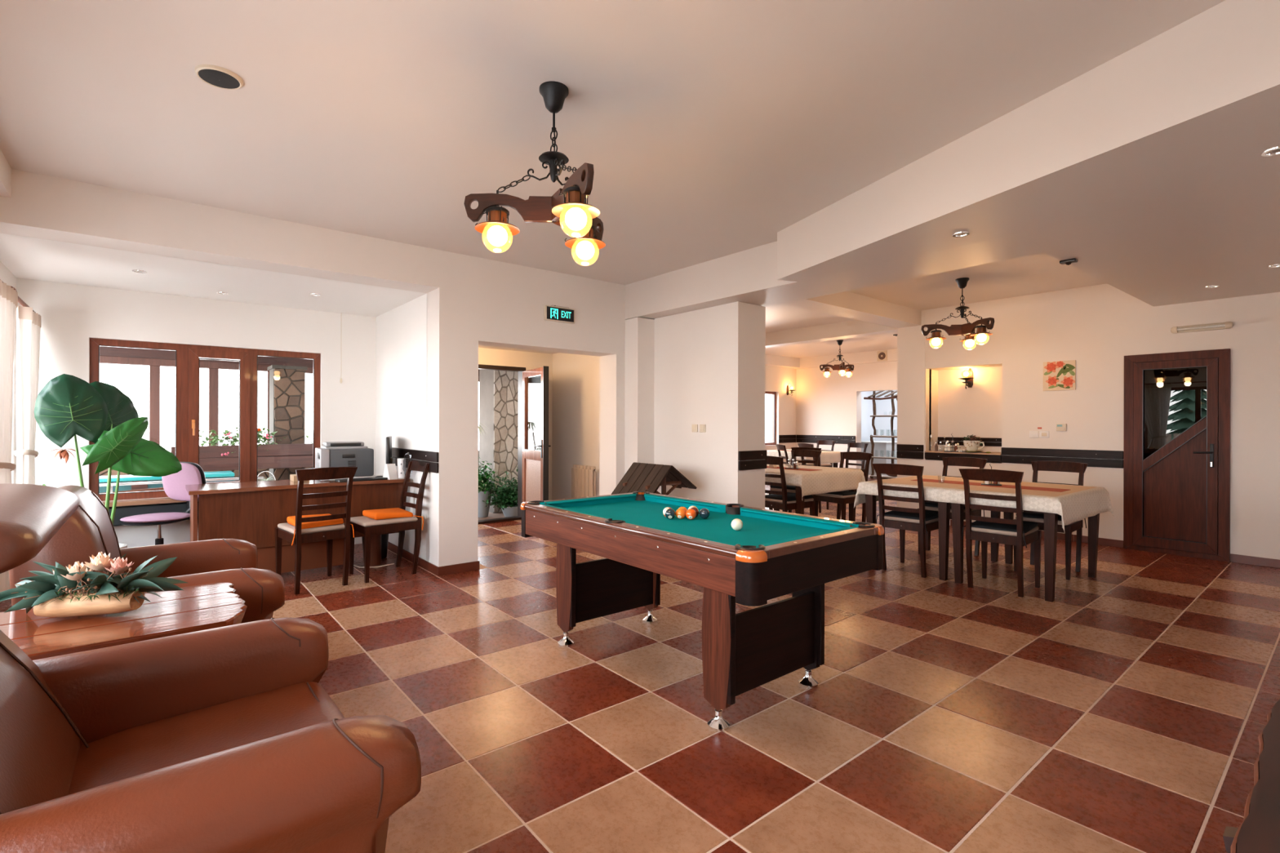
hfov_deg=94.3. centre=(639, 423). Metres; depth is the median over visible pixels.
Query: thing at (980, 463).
dining chair
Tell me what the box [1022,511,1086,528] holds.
seat cushion
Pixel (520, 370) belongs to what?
door frame
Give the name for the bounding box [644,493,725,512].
cushion
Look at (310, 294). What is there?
recessed light
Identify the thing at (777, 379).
wall
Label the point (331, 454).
printer
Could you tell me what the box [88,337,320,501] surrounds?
window
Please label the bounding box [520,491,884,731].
pool table
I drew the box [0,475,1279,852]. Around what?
floor
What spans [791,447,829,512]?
dining chair
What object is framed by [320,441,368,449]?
tray
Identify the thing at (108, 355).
roof
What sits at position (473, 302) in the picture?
wall
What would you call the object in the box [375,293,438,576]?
wall
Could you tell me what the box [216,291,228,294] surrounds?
recessed light
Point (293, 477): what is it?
cardboard box
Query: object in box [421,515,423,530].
tie
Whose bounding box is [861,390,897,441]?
window
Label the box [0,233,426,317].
ceiling
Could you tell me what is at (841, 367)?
chandelier
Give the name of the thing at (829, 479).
tablecloth
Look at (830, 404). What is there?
wall
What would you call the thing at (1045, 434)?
wall plate
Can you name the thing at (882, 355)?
grille
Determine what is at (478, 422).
planter
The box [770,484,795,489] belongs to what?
seat cushion
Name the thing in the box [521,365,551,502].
door
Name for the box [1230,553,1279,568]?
baseboard
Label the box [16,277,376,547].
wall
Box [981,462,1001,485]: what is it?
condiment caddy
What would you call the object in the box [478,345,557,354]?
ceiling
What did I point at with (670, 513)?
ball
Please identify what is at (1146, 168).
ceiling
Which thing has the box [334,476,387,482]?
keyboard
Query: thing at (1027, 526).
seat cushion
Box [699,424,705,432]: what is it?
light switch
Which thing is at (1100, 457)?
trim
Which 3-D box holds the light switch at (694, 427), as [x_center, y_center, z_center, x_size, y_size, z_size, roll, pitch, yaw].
[0.516,0.045,5.619,0.014,0.074,0.074,0,0,-39]
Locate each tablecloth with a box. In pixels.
[764,463,865,497]
[766,448,844,464]
[853,475,1113,533]
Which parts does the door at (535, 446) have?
panel, handle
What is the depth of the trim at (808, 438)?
13.92 m
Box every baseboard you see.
[438,560,479,576]
[950,520,1123,547]
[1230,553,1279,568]
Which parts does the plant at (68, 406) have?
pot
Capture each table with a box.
[0,582,247,660]
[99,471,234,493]
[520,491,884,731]
[773,485,856,521]
[788,460,837,467]
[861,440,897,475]
[865,493,1000,580]
[951,502,1099,602]
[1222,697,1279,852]
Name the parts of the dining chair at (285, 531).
leg, leg, seat, seat frame, crest rail, leg, leg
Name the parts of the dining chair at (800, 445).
crest rail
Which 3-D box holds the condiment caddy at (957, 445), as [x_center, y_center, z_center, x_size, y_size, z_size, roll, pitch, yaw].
[3.876,0.231,7.361,0.188,0.238,0.113,0,0,31]
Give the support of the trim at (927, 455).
attached to the wall at (1095, 326)
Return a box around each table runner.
[766,466,822,471]
[910,478,1069,492]
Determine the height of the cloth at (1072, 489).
0.001 m
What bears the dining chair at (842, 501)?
on the floor
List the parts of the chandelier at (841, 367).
arm, arm, arm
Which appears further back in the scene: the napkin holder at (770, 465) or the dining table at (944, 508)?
the napkin holder at (770, 465)
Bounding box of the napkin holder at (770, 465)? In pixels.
[768,464,777,467]
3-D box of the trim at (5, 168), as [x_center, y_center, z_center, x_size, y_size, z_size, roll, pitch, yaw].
[-1.558,-1.350,0.616,0.400,0.172,6.700,0,0,-39]
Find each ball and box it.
[662,506,671,516]
[665,508,675,519]
[675,508,685,519]
[685,508,696,519]
[691,506,699,517]
[698,508,709,519]
[731,518,742,530]
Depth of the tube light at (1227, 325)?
5.57 m
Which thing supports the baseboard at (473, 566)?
attached to the wall at (473, 302)
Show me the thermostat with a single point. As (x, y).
(1060, 427)
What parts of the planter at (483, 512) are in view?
pot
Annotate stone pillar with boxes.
[266,364,307,480]
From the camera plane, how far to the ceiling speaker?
2.42 m
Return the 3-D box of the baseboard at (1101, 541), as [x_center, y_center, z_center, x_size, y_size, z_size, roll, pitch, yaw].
[4.383,1.229,6.698,0.011,0.075,1.697,0,0,-39]
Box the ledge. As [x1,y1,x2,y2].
[99,476,263,493]
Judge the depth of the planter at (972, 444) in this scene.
7.15 m
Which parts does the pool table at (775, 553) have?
corner post, leg, leg panel, panel, edge moulding, leg, rail, leg, corner post, leg panel, leg, panel, corner post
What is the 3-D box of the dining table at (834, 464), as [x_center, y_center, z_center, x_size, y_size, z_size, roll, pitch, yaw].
[2.940,0.896,11.199,1.050,0.735,1.150,0,0,-39]
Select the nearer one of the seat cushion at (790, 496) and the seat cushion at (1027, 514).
the seat cushion at (1027, 514)
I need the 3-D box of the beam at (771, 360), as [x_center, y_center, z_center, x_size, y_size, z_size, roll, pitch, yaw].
[2.187,-1.479,13.119,4.228,0.240,0.160,0,0,-39]
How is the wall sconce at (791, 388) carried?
attached to the wall at (777, 379)
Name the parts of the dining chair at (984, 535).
leg, leg, crest rail, seat frame, seat, leg, leg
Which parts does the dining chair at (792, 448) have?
crest rail, leg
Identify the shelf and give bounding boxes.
[924,449,1001,455]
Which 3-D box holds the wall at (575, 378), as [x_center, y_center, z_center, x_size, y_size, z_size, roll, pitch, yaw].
[-0.564,0.130,7.346,0.080,2.250,1.880,0,0,-39]
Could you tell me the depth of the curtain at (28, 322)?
4.26 m
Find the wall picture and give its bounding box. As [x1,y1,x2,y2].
[1043,360,1075,391]
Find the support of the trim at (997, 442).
attached to the wall at (1095, 326)
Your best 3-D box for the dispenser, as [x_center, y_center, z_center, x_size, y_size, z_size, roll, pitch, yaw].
[-2.156,0.406,5.367,0.079,0.180,0.080,0,0,-39]
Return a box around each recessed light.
[132,269,146,273]
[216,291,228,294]
[309,293,320,296]
[951,231,969,237]
[1204,284,1219,288]
[1260,146,1279,156]
[1267,263,1279,267]
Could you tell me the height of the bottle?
0.112 m
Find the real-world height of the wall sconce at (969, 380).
0.316 m
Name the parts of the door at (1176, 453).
pane, panel, handle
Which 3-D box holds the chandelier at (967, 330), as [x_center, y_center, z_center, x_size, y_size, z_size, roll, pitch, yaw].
[3.314,-1.111,6.015,0.612,0.690,0.666,0,0,-39]
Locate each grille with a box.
[198,68,239,88]
[878,351,885,359]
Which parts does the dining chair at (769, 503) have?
crest rail, leg, seat frame, seat, leg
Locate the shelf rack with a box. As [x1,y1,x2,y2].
[863,390,897,478]
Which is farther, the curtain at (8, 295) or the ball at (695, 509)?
the curtain at (8, 295)
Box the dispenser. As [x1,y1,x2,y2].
[396,457,405,478]
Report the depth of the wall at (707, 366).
5.57 m
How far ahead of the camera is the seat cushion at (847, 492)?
6.61 m
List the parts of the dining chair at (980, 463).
leg, leg, seat, seat frame, crest rail, leg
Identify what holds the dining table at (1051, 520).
on the floor
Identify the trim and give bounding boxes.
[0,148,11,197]
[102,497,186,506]
[108,501,198,526]
[391,447,438,473]
[738,449,766,470]
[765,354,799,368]
[778,435,795,443]
[795,435,855,444]
[896,444,923,459]
[923,310,924,444]
[924,452,1001,462]
[937,436,1001,446]
[1001,447,1123,468]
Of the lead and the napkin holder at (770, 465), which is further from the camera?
the napkin holder at (770, 465)
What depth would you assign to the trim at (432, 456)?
5.18 m
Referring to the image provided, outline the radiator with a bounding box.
[571,464,597,497]
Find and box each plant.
[34,373,182,548]
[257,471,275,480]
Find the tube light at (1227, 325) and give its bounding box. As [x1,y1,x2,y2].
[1170,321,1233,333]
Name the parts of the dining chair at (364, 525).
leg, leg, seat, seat frame, leg, crest rail, leg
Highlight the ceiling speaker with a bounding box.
[194,64,243,89]
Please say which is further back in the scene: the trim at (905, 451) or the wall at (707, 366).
the trim at (905, 451)
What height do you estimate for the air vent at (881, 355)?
0.220 m
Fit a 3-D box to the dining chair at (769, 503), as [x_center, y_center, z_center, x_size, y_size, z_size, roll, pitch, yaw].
[1.510,0.796,6.292,0.567,0.928,0.424,0,0,-35]
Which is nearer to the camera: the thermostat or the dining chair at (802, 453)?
the thermostat
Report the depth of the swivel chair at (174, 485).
4.96 m
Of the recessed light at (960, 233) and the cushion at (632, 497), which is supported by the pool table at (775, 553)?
the cushion at (632, 497)
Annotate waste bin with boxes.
[361,533,388,559]
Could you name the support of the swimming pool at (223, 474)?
on the ground
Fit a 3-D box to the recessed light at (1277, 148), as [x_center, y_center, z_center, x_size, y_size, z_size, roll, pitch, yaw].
[2.478,-1.066,2.311,0.087,0.016,0.088,0,0,-39]
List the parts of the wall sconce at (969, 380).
bulb, plate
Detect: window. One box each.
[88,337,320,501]
[764,391,776,445]
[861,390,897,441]
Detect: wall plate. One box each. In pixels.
[1029,431,1038,437]
[1040,431,1048,438]
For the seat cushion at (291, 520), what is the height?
0.165 m
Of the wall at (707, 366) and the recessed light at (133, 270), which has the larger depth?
the wall at (707, 366)
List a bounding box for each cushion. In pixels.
[286,513,354,545]
[362,507,423,529]
[539,493,637,507]
[539,503,612,519]
[626,522,742,547]
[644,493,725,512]
[740,507,858,529]
[755,526,858,547]
[764,492,813,511]
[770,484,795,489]
[826,489,857,495]
[875,510,937,533]
[924,502,984,516]
[961,520,1038,547]
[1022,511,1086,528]
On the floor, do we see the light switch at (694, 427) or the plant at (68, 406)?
the plant at (68, 406)
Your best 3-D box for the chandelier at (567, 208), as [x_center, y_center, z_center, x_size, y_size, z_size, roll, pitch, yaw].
[-0.306,-1.078,2.499,0.655,0.690,0.629,0,0,-39]
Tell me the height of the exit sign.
0.152 m
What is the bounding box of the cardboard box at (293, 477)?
[289,474,304,481]
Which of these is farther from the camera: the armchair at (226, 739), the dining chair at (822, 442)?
the dining chair at (822, 442)
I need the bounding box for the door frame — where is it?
[478,364,525,524]
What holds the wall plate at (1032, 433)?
attached to the wall at (1095, 326)
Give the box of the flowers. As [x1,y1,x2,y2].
[199,426,312,457]
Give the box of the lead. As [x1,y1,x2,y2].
[353,563,394,568]
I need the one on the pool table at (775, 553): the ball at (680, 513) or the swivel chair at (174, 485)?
the ball at (680, 513)
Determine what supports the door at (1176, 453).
in the wall at (1095, 326)
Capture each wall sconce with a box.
[786,382,795,395]
[958,368,973,389]
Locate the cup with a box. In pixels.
[963,440,980,451]
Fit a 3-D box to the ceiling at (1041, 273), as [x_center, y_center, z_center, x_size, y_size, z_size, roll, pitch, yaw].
[3.113,-1.521,5.709,3.442,0.130,2.450,0,0,-39]
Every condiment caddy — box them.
[785,452,799,469]
[943,434,960,452]
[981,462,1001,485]
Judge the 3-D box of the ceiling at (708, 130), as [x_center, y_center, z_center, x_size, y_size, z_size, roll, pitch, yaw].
[0.260,-1.481,2.295,5.500,0.120,6.990,0,0,-39]
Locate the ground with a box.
[478,511,506,519]
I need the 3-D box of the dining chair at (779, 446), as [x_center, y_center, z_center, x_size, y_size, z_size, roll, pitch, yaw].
[2.492,0.798,9.544,0.567,0.928,0.424,0,0,-4]
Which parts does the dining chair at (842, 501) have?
leg, seat, seat frame, leg, leg, crest rail, leg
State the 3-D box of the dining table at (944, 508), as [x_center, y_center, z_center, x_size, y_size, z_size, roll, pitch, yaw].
[2.660,0.895,5.365,1.145,0.735,0.715,0,0,-39]
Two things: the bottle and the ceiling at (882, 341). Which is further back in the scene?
the ceiling at (882, 341)
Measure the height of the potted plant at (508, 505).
0.702 m
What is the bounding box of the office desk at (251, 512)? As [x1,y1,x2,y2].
[185,475,409,573]
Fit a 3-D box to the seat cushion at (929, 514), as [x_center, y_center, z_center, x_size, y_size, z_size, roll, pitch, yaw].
[2.340,0.827,5.102,0.464,0.132,0.436,0,0,-41]
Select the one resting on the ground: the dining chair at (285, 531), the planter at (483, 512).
the planter at (483, 512)
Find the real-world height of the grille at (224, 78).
0.005 m
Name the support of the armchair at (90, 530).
on the floor
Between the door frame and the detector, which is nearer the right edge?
the detector
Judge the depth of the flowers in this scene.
6.76 m
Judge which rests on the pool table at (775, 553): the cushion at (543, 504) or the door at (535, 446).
the cushion at (543, 504)
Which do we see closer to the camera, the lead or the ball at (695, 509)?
the ball at (695, 509)
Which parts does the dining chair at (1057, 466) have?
leg, leg, seat, seat frame, crest rail, leg, leg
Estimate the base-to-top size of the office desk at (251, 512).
0.755 m
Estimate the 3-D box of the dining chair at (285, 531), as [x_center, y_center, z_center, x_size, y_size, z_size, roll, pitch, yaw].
[-2.485,0.786,4.555,0.567,0.928,0.424,0,0,44]
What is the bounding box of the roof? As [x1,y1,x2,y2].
[99,346,479,382]
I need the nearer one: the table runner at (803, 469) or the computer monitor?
the computer monitor
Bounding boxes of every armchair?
[0,483,421,852]
[8,485,284,623]
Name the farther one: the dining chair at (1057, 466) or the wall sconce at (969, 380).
the wall sconce at (969, 380)
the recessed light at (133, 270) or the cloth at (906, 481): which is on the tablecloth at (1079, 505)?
the cloth at (906, 481)
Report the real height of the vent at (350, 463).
0.068 m
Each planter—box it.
[478,422,485,471]
[478,457,502,517]
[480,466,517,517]
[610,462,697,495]
[961,434,984,451]
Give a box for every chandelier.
[463,80,605,266]
[819,339,853,375]
[920,277,994,348]
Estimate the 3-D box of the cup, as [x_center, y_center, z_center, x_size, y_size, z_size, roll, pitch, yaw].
[4.028,0.269,7.207,0.184,0.125,0.184,0,0,-39]
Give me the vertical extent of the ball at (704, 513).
0.057 m
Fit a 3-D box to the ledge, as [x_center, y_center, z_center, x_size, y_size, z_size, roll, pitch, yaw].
[-4.320,0.907,5.662,1.240,0.737,0.040,0,0,-39]
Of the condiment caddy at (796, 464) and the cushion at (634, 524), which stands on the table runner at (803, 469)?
the condiment caddy at (796, 464)
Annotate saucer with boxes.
[960,450,983,452]
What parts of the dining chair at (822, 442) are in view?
seat, crest rail, leg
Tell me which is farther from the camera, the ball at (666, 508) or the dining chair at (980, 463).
the dining chair at (980, 463)
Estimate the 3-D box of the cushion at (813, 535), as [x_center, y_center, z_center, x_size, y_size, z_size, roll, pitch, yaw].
[0.716,0.491,2.495,0.749,0.042,0.042,0,0,-39]
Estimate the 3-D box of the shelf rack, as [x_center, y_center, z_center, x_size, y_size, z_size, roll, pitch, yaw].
[5.795,0.241,13.542,0.537,2.079,1.252,0,0,-39]
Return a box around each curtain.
[0,280,17,592]
[13,306,40,484]
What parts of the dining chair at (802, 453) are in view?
seat, leg, crest rail, leg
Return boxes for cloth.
[872,475,992,488]
[955,481,1094,497]
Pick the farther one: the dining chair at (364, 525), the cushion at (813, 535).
the dining chair at (364, 525)
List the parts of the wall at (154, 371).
post, post, post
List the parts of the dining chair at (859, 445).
leg, crest rail, leg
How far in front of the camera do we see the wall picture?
6.46 m
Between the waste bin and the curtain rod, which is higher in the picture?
the curtain rod
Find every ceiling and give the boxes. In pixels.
[0,0,1225,284]
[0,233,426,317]
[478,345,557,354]
[625,0,1279,328]
[765,303,898,347]
[765,332,897,358]
[847,252,1106,310]
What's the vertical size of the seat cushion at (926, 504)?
0.132 m
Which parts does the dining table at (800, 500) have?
leg, leg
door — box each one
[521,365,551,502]
[1123,348,1230,562]
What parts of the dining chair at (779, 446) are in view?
crest rail, leg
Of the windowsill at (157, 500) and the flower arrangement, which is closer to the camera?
the flower arrangement
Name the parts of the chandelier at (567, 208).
lantern panel, bulb, arm, arm chain, dish, chain, arm chain, arm, lantern panel, globe, bulb, arm, bulb, lantern panel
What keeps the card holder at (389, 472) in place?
on the office desk at (251, 512)
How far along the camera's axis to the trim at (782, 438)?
14.30 m
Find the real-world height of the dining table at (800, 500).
0.735 m
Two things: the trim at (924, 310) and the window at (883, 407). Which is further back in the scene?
the window at (883, 407)
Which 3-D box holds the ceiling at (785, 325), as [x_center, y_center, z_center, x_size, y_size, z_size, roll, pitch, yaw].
[0.581,-1.480,8.935,3.542,0.445,5.350,0,0,-39]
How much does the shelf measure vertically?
0.018 m
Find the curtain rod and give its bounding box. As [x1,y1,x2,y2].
[0,279,34,311]
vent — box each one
[347,460,355,466]
[876,350,887,361]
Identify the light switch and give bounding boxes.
[691,424,697,432]
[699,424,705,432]
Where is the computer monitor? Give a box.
[386,435,392,463]
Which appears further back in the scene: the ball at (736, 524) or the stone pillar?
the stone pillar
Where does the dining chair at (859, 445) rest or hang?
on the floor
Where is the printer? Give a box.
[315,441,373,481]
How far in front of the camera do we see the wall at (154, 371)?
7.52 m
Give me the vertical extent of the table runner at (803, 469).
0.003 m
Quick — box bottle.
[934,442,937,451]
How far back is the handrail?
5.53 m
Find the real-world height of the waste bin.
0.280 m
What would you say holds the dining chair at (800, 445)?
on the floor
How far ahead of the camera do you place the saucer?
7.17 m
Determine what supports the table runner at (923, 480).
on the cloth at (1072, 489)
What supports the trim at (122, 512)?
attached to the wall at (71, 314)
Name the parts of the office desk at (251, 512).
panel, panel, panel, leg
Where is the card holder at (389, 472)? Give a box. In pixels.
[382,463,397,479]
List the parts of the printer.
handle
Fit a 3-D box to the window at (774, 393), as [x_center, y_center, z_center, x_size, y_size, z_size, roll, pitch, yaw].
[2.685,-0.122,13.775,1.420,1.270,0.060,0,0,-39]
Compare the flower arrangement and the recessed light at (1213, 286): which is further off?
the recessed light at (1213, 286)
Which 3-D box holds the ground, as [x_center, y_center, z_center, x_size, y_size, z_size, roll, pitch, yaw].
[-5.343,1.328,11.085,20.000,0.110,9.720,0,0,-39]
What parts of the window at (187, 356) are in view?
handle, sash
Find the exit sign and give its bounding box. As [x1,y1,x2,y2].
[544,305,574,324]
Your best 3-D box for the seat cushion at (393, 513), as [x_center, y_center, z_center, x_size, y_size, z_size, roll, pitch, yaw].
[-2.083,0.799,4.981,0.374,0.165,0.436,0,0,-43]
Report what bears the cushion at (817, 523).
on the pool table at (775, 553)
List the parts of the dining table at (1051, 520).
leg, leg, leg, leg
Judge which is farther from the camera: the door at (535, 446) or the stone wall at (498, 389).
the stone wall at (498, 389)
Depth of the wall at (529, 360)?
7.81 m
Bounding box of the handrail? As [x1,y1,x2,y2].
[99,487,164,493]
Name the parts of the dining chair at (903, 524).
leg, crest rail, leg, seat frame, seat, leg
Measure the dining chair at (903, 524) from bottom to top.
0.928 m
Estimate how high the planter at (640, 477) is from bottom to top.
0.890 m
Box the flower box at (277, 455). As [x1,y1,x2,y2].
[170,443,312,471]
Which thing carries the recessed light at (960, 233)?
in the ceiling at (1146, 168)
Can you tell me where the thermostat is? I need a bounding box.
[1056,423,1066,431]
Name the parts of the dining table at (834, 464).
leg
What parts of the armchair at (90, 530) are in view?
backrest, armrest, armrest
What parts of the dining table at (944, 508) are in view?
leg, leg, leg, leg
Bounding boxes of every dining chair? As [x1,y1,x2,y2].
[275,466,357,595]
[348,460,429,582]
[764,455,814,515]
[768,449,821,513]
[775,444,788,464]
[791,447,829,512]
[797,443,815,466]
[808,440,835,466]
[813,451,872,522]
[845,442,868,474]
[871,463,938,577]
[917,457,987,555]
[958,468,1041,597]
[1013,461,1088,580]
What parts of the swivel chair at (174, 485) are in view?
seat, backrest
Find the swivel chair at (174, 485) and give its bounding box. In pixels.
[120,462,206,545]
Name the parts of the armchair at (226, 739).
backrest, armrest, seat, armrest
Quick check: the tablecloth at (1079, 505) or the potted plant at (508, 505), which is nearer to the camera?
the tablecloth at (1079, 505)
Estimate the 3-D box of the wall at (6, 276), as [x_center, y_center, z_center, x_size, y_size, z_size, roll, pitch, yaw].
[-2.280,-0.150,1.319,0.220,2.800,8.700,0,0,-39]
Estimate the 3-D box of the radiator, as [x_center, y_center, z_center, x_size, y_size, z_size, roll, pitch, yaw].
[-0.682,0.827,7.322,0.080,0.615,0.490,0,0,-39]
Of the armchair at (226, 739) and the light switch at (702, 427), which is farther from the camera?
the light switch at (702, 427)
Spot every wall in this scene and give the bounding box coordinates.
[0,168,625,566]
[0,260,16,602]
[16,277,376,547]
[99,365,479,482]
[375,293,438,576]
[478,347,552,500]
[479,368,518,513]
[551,352,599,499]
[624,301,765,509]
[764,364,795,464]
[794,348,897,468]
[897,283,1279,559]
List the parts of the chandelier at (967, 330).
lantern panel, bulb, arm, dish, chain, lantern panel, bulb, arm, lantern panel, bulb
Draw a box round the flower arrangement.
[0,551,186,617]
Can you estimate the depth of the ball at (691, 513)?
3.14 m
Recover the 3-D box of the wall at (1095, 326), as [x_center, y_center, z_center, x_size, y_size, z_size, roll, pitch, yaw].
[5.436,-0.181,5.784,0.450,2.900,5.815,0,0,-39]
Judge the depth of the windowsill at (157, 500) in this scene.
4.98 m
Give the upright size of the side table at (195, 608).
0.606 m
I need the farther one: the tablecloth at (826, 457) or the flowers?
the tablecloth at (826, 457)
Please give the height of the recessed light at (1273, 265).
0.016 m
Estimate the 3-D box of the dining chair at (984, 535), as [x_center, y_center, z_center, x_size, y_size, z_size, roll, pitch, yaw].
[2.751,0.799,4.535,0.567,0.928,0.424,0,0,-43]
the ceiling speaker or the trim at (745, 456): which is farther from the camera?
the trim at (745, 456)
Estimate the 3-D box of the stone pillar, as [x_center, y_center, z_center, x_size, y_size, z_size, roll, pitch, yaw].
[-4.463,0.265,7.510,0.380,1.960,0.400,0,0,-39]
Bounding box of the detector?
[1059,257,1077,265]
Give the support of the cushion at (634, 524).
on the pool table at (775, 553)
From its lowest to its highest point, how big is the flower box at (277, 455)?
1.003 m
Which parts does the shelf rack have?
post, post, shelf, shelf, shelf, shelf, post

